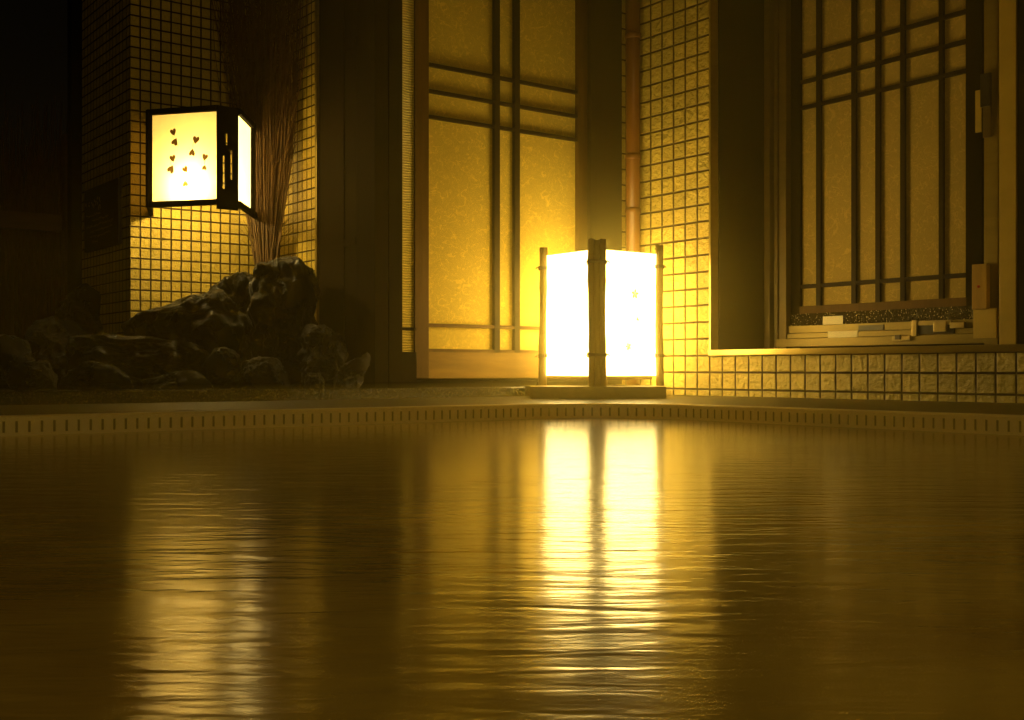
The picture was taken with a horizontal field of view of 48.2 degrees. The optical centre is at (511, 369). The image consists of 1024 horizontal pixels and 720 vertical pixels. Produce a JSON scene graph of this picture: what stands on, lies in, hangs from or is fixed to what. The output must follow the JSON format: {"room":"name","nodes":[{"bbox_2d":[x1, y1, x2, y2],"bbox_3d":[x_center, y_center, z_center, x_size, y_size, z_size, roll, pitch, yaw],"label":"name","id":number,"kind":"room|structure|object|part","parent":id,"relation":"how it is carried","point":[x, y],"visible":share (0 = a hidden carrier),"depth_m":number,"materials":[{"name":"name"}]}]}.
{"room":"spa","nodes":[
{"label":"spa","id":0,"kind":"room"},
{"bbox_2d":[0,388,142,390],"bbox_3d":[-3.775,0.122,2.272,6.700,0.120,2.230,0,0,-37],"label":"ground","id":1,"kind":"structure","parent":0,"point":[3,389],"depth_m":3.46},
{"bbox_2d":[0,334,35,388],"bbox_3d":[-1.562,-0.026,3.509,0.193,0.167,0.213,0,0,3],"label":"rock","id":2,"kind":"object","parent":1,"relation":"on","point":[14,351],"visible":0.66,"depth_m":3.44,"materials":[{"name":"grey stone"}]},
{"bbox_2d":[6,360,57,390],"bbox_3d":[-1.312,0.015,3.124,0.131,0.085,0.129,0,0,-37],"label":"rock","id":3,"kind":"object","parent":1,"relation":"on","point":[28,375],"visible":1,"depth_m":3.09,"materials":[{"name":"grey stone"}]},
{"bbox_2d":[21,316,87,388],"bbox_3d":[-1.488,-0.051,3.722,0.251,0.249,0.204,0,0,28],"label":"rock","id":4,"kind":"object","parent":1,"relation":"on","point":[48,337],"visible":0.39,"depth_m":3.66,"materials":[{"name":"grey stone"}]},
{"bbox_2d":[54,283,102,334],"bbox_3d":[-1.461,-0.111,3.927,0.219,0.375,0.255,0,0,-37],"label":"rock","id":5,"kind":"object","parent":1,"relation":"on","point":[82,304],"visible":0.31,"depth_m":3.86,"materials":[{"name":"grey stone"}]},
{"bbox_2d":[58,361,133,390],"bbox_3d":[-1.145,0.018,3.150,0.173,0.088,0.140,0,0,-37],"label":"rock","id":6,"kind":"object","parent":1,"relation":"on","point":[89,375],"visible":0.97,"depth_m":3.12,"materials":[{"name":"grey stone"}]},
{"bbox_2d":[65,333,210,389],"bbox_3d":[-1.084,-0.025,3.340,0.428,0.167,0.216,0,0,-10],"label":"rock","id":7,"kind":"object","parent":1,"relation":"on","point":[140,357],"visible":0.58,"depth_m":3.28,"materials":[{"name":"grey stone"}]},
{"bbox_2d":[135,370,213,389],"bbox_3d":[-0.934,0.030,3.171,0.214,0.058,0.100,0,0,2],"label":"rock","id":8,"kind":"object","parent":1,"relation":"on","point":[187,379],"visible":0.96,"depth_m":3.14,"materials":[{"name":"grey stone"}]},
{"bbox_2d":[121,288,251,362],"bbox_3d":[-0.976,-0.091,3.466,0.341,0.313,0.312,0,0,-37],"label":"rock","id":9,"kind":"object","parent":1,"relation":"on","point":[211,319],"visible":0.61,"depth_m":3.39,"materials":[{"name":"grey stone"}]},
{"bbox_2d":[204,347,242,388],"bbox_3d":[-0.808,-0.004,3.237,0.118,0.123,0.107,0,0,-37],"label":"rock","id":10,"kind":"object","parent":1,"relation":"on","point":[223,366],"visible":0.94,"depth_m":3.21,"materials":[{"name":"grey stone"}]},
{"bbox_2d":[209,271,252,388],"bbox_3d":[-0.886,-0.120,3.643,0.190,0.388,0.174,0,0,-21],"label":"rock","id":11,"kind":"object","parent":1,"relation":"on","point":[235,286],"visible":0.19,"depth_m":3.62,"materials":[{"name":"grey stone"}]},
{"bbox_2d":[212,0,307,265],"bbox_3d":[-0.848,-0.778,3.728,0.294,1.680,0.280,0,0,-37],"label":"bundle","id":12,"kind":"object","parent":1,"relation":"on","point":[261,87],"visible":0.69,"depth_m":3.75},
{"bbox_2d":[241,356,290,388],"bbox_3d":[-0.707,0.008,3.274,0.140,0.097,0.152,0,0,-37],"label":"rock","id":13,"kind":"object","parent":1,"relation":"on","point":[259,372],"visible":0.98,"depth_m":3.23,"materials":[{"name":"grey stone"}]},
{"bbox_2d":[247,255,319,387],"bbox_3d":[-0.711,-0.146,3.548,0.232,0.412,0.255,0,0,-17],"label":"rock","id":14,"kind":"object","parent":1,"relation":"on","point":[284,292],"visible":0.74,"depth_m":3.48,"materials":[{"name":"grey stone"}]},
{"bbox_2d":[297,324,348,387],"bbox_3d":[-0.558,-0.035,3.397,0.159,0.208,0.181,0,0,-37],"label":"rock","id":15,"kind":"object","parent":1,"relation":"on","point":[323,350],"visible":0.71,"depth_m":3.36,"materials":[{"name":"grey stone"}]},
{"bbox_2d":[82,0,275,334],"bbox_3d":[-1.076,-1.093,4.063,0.732,2.450,0.507,0,0,-37],"label":"wall","id":16,"kind":"structure","parent":0,"point":[138,56],"depth_m":3.75,"materials":[{"name":"tile"}]},
{"bbox_2d":[84,177,121,252],"bbox_3d":[-1.375,-0.515,3.838,0.014,0.214,0.362,0,0,-37],"label":"notice board","id":17,"kind":"object","parent":16,"relation":"attached to","point":[103,202],"visible":1,"depth_m":3.81,"materials":[{"name":"brown wood"}]},
{"bbox_2d":[146,105,257,218],"bbox_3d":[-0.927,-0.641,3.633,0.470,0.312,0.367,0,0,-37],"label":"wall lantern","id":18,"kind":"object","parent":16,"relation":"attached to","point":[186,147],"visible":0.94,"depth_m":3.48,"materials":[{"name":"white paper"}]},
{"bbox_3d":[-1.111,-0.646,3.500,0.016,0.298,0.016,0,0,-37],"label":"frame post","id":19,"kind":"part","parent":18,"relation":"part of","materials":[{"name":"brown wood"}]},
{"bbox_3d":[-1.135,-0.505,3.591,0.014,0.019,0.190,0,0,-15],"label":"frame rail","id":20,"kind":"part","parent":18,"relation":"part of","materials":[{"name":"brown wood"}]},
{"bbox_3d":[-0.999,-0.505,3.470,0.233,0.019,0.014,0,0,15],"label":"frame rail","id":21,"kind":"part","parent":18,"relation":"part of","materials":[{"name":"brown wood"}]},
{"bbox_3d":[-0.999,-0.787,3.470,0.233,0.019,0.014,0,0,15],"label":"frame rail","id":22,"kind":"part","parent":18,"relation":"part of","materials":[{"name":"brown wood"}]},
{"bbox_3d":[-0.999,-0.646,3.475,0.138,0.278,0.177,0,0,-37],"label":"paper panel","id":23,"kind":"part","parent":18,"relation":"part of","materials":[{"name":"white paper"}]},
{"bbox_3d":[-0.840,-0.646,3.589,0.117,0.278,0.161,0,0,-37],"label":"paper panel","id":24,"kind":"part","parent":18,"relation":"part of","materials":[{"name":"white paper"}]},
{"bbox_3d":[-0.835,-0.505,3.587,0.014,0.019,0.207,0,0,-1],"label":"frame rail","id":25,"kind":"part","parent":18,"relation":"part of","materials":[{"name":"brown wood"}]},
{"bbox_3d":[-0.835,-0.787,3.587,0.014,0.019,0.207,0,0,-1],"label":"frame rail","id":26,"kind":"part","parent":18,"relation":"part of","materials":[{"name":"brown wood"}]},
{"bbox_3d":[-0.837,-0.646,3.690,0.016,0.298,0.016,0,0,-37],"label":"frame post","id":27,"kind":"part","parent":18,"relation":"part of","materials":[{"name":"brown wood"}]},
{"bbox_2d":[276,0,356,362],"bbox_3d":[-0.552,-1.093,3.786,0.229,2.450,0.564,0,0,-37],"label":"wall","id":28,"kind":"structure","parent":0,"point":[330,11],"depth_m":3.64,"materials":[{"name":"beige tile"}]},
{"bbox_2d":[315,0,318,324],"bbox_3d":[-0.621,-1.128,3.696,0.030,2.380,0.013,0,0,-37],"label":"strip","id":29,"kind":"object","parent":28,"relation":"attached to","point":[316,1],"visible":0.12,"depth_m":3.69,"materials":[{"name":"wood"}]},
{"bbox_2d":[357,0,401,387],"bbox_3d":[-0.400,-1.129,3.479,0.103,2.379,0.110,0,0,-37],"label":"post","id":30,"kind":"object","parent":28,"relation":"attached to","point":[379,22],"visible":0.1,"depth_m":3.44,"materials":[{"name":"black wood"}]},
{"bbox_2d":[417,378,560,380],"bbox_3d":[-0.101,-1.093,3.867,0.907,2.450,0.020,0,0,-37],"label":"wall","id":31,"kind":"structure","parent":0,"point":[428,379],"depth_m":3.85,"materials":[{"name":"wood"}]},
{"bbox_2d":[402,0,416,380],"bbox_3d":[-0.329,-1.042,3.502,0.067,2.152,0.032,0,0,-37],"label":"door","id":32,"kind":"structure","parent":31,"relation":"in","point":[409,357],"depth_m":3.50,"materials":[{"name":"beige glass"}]},
{"bbox_3d":[-0.329,-0.011,3.502,0.067,0.089,0.032,0,0,-37],"label":"rail","id":33,"kind":"part","parent":32,"relation":"part of","materials":[{"name":"black wood"}]},
{"bbox_2d":[390,380,587,386],"bbox_3d":[-0.043,0.068,3.756,0.892,0.068,0.185,0,0,-37],"label":"sill","id":34,"kind":"structure","parent":31,"relation":"attached to","point":[433,383],"depth_m":3.66,"materials":[{"name":"black wood"}]},
{"bbox_2d":[0,395,1023,414],"bbox_3d":[-0.555,0.088,-0.793,8.160,0.012,7.400,0,0,-37],"label":"ledge","id":35,"kind":"structure","parent":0,"point":[857,404],"depth_m":2.92,"materials":[{"name":"wood"}]},
{"bbox_2d":[0,386,525,404],"bbox_3d":[-2.868,0.092,1.483,7.200,0.080,0.120,0,0,-37],"label":"floor","id":36,"kind":"structure","parent":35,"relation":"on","point":[279,394],"depth_m":3.03,"materials":[{"name":"wood"}]},
{"bbox_2d":[333,352,370,387],"bbox_3d":[-0.463,0.003,3.289,0.099,0.109,0.086,0,0,-37],"label":"rock","id":37,"kind":"object","parent":36,"relation":"on","point":[351,374],"visible":0.98,"depth_m":3.26,"materials":[{"name":"grey stone"}]},
{"bbox_2d":[523,385,665,398],"bbox_3d":[0.293,0.081,3.568,0.550,0.062,0.440,0,0,-37],"label":"stone plinth","id":38,"kind":"object","parent":35,"relation":"on","point":[549,391],"visible":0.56,"depth_m":3.42,"materials":[{"name":"grey stone"}]},
{"bbox_2d":[535,238,665,386],"bbox_3d":[0.282,-0.174,3.646,0.332,0.449,0.325,0,0,-37],"label":"lantern","id":39,"kind":"object","parent":38,"relation":"on","point":[601,309],"visible":1,"depth_m":3.57,"materials":[{"name":"paper"}]},
{"bbox_3d":[0.101,-0.172,3.687,0.033,0.445,0.034,0,0,-37],"label":"bamboo post","id":40,"kind":"part","parent":39,"relation":"part of","materials":[{"name":"brown wood"}]},
{"bbox_3d":[0.258,-0.174,3.472,0.059,0.449,0.029,0,0,-1],"label":"bamboo post","id":41,"kind":"part","parent":39,"relation":"part of","materials":[{"name":"brown wood"}]},
{"bbox_3d":[0.284,0.025,3.659,0.231,0.010,0.231,0,0,-37],"label":"board","id":42,"kind":"part","parent":39,"relation":"part of","materials":[{"name":"brown wood"}]},
{"bbox_2d":[625,342,630,358],"bbox_3d":[0.361,-0.061,3.554,0.027,0.053,0.002,0,0,-37],"label":"flower","id":43,"kind":"object","parent":39,"relation":"on","point":[627,344],"depth_m":3.56,"materials":[{"name":"yellow plant"}]},
{"bbox_2d":[629,288,638,306],"bbox_3d":[0.381,-0.226,3.570,0.042,0.059,0.002,0,0,-37],"label":"flower","id":44,"kind":"object","parent":39,"relation":"on","point":[633,292],"depth_m":3.57,"materials":[{"name":"yellow paper"}]},
{"bbox_3d":[0.468,-0.173,3.633,0.030,0.447,0.032,0,0,-22],"label":"bamboo post","id":45,"kind":"part","parent":39,"relation":"part of","materials":[{"name":"brown wood"}]},
{"bbox_2d":[625,0,640,384],"bbox_3d":[0.411,-1.118,3.884,0.055,2.400,0.055,0,0,-37],"label":"bamboo pole","id":46,"kind":"object","parent":35,"relation":"on","point":[633,34],"visible":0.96,"depth_m":3.86,"materials":[{"name":"brown wood"}]},
{"bbox_2d":[561,0,625,384],"bbox_3d":[0.281,-1.068,4.016,0.119,2.500,0.220,0,0,-37],"label":"wall","id":47,"kind":"structure","parent":0,"point":[623,1],"depth_m":3.96,"materials":[{"name":"tile"}]},
{"bbox_2d":[414,0,586,378],"bbox_3d":[-0.022,-1.046,3.739,0.713,2.144,0.032,0,0,-37],"label":"door","id":48,"kind":"structure","parent":47,"relation":"in","point":[500,86],"depth_m":3.70,"materials":[{"name":"beige paper"}]},
{"bbox_2d":[587,0,621,383],"bbox_3d":[0.315,-1.135,3.885,0.140,2.367,0.020,0,0,-37],"label":"post","id":49,"kind":"object","parent":47,"relation":"attached to","point":[604,17],"visible":0.72,"depth_m":3.87,"materials":[{"name":"black wood"}]},
{"bbox_2d":[640,0,1023,402],"bbox_3d":[2.479,-1.068,1.396,0.240,2.500,7.250,0,0,-37],"label":"wall","id":50,"kind":"structure","parent":0,"point":[674,41],"depth_m":3.70,"materials":[{"name":"tile"}]},
{"bbox_2d":[718,0,763,349],"bbox_3d":[1.095,-0.928,3.284,0.240,1.780,1.170,0,0,-37],"label":"reveal","id":51,"kind":"structure","parent":50,"relation":"attached to","point":[740,22],"depth_m":3.72,"materials":[{"name":"brown wood"}]},
{"bbox_2d":[708,0,1023,355],"bbox_3d":[0.982,-0.931,3.203,0.040,1.773,1.138,0,0,-37],"label":"edging","id":52,"kind":"object","parent":50,"relation":"attached to","point":[713,350],"visible":1,"depth_m":3.64,"materials":[{"name":"wood"}]},
{"bbox_2d":[764,0,1023,348],"bbox_3d":[1.151,-0.928,3.317,0.106,1.780,1.112,0,0,-35],"label":"window","id":53,"kind":"structure","parent":50,"relation":"in","point":[894,129],"depth_m":3.38,"materials":[{"name":"brown wood"}]},
{"bbox_3d":[0.875,-0.942,3.710,0.100,1.752,0.148,0,0,-37],"label":"frame","id":54,"kind":"part","parent":53,"relation":"part of","materials":[{"name":"brown wood"}]},
{"bbox_3d":[1.070,-0.126,3.409,0.003,0.016,0.087,0,0,-37],"label":"keeper plate","id":55,"kind":"part","parent":53,"relation":"part of","materials":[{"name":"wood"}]},
{"bbox_3d":[1.093,-0.159,3.411,0.012,0.038,0.681,0,0,-37],"label":"pane","id":56,"kind":"part","parent":53,"relation":"part of","materials":[{"name":"clear glass"}]},
{"bbox_3d":[1.099,-0.187,3.417,0.025,0.031,0.582,0,0,-37],"label":"rail","id":57,"kind":"part","parent":53,"relation":"part of","materials":[{"name":"brown wood"}]},
{"bbox_3d":[1.098,-0.995,3.416,0.001,1.647,0.623,0,0,-37],"label":"paper panel","id":58,"kind":"part","parent":53,"relation":"part of","materials":[{"name":"beige paper"}]},
{"bbox_3d":[1.197,-0.115,3.228,0.005,0.027,0.113,0,0,-37],"label":"latch plate","id":59,"kind":"part","parent":53,"relation":"part of","materials":[{"name":"plastic"}]},
{"bbox_3d":[1.203,-0.121,3.209,0.012,0.028,0.037,0,0,-37],"label":"knob","id":60,"kind":"part","parent":53,"relation":"part of","materials":[{"name":"metal"}]},
{"bbox_3d":[1.267,-0.702,3.106,0.004,0.114,0.018,0,0,-37],"label":"finger plate","id":61,"kind":"part","parent":53,"relation":"part of","materials":[{"name":"gold metal"}]},
{"bbox_3d":[1.278,-0.126,3.091,0.004,0.081,0.067,0,0,-37],"label":"corner plate","id":62,"kind":"part","parent":53,"relation":"part of","materials":[{"name":"gold metal"}]},
{"bbox_3d":[1.281,-0.690,3.084,0.007,0.126,0.023,0,0,-37],"label":"lock lever","id":63,"kind":"part","parent":53,"relation":"part of","materials":[{"name":"brown metal"}]},
{"bbox_3d":[1.343,-0.942,3.042,0.095,1.752,0.047,0,0,-37],"label":"jamb post","id":64,"kind":"part","parent":53,"relation":"part of","materials":[{"name":"brown wood"}]},
{"bbox_3d":[1.416,-0.928,2.941,0.100,1.780,0.188,0,0,-37],"label":"panel","id":65,"kind":"part","parent":53,"relation":"part of","materials":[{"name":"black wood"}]},
{"label":"floor","id":66,"kind":"structure","parent":0,"visible":0},
{"bbox_2d":[0,403,1023,435],"bbox_3d":[-0.641,0.388,-1.402,7.290,0.588,6.530,0,0,-37],"label":"pool edge","id":67,"kind":"structure","parent":66,"relation":"on","point":[87,423],"depth_m":2.73,"materials":[{"name":"tile"}]},
{"bbox_2d":[0,418,1023,719],"bbox_3d":[-0.643,0.136,-1.422,7.262,0.001,6.502,0,0,-37],"label":"pool water","id":68,"kind":"object","parent":67,"relation":"in","point":[570,568],"visible":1,"depth_m":0.77,"materials":[{"name":"liquid"}]}
]}

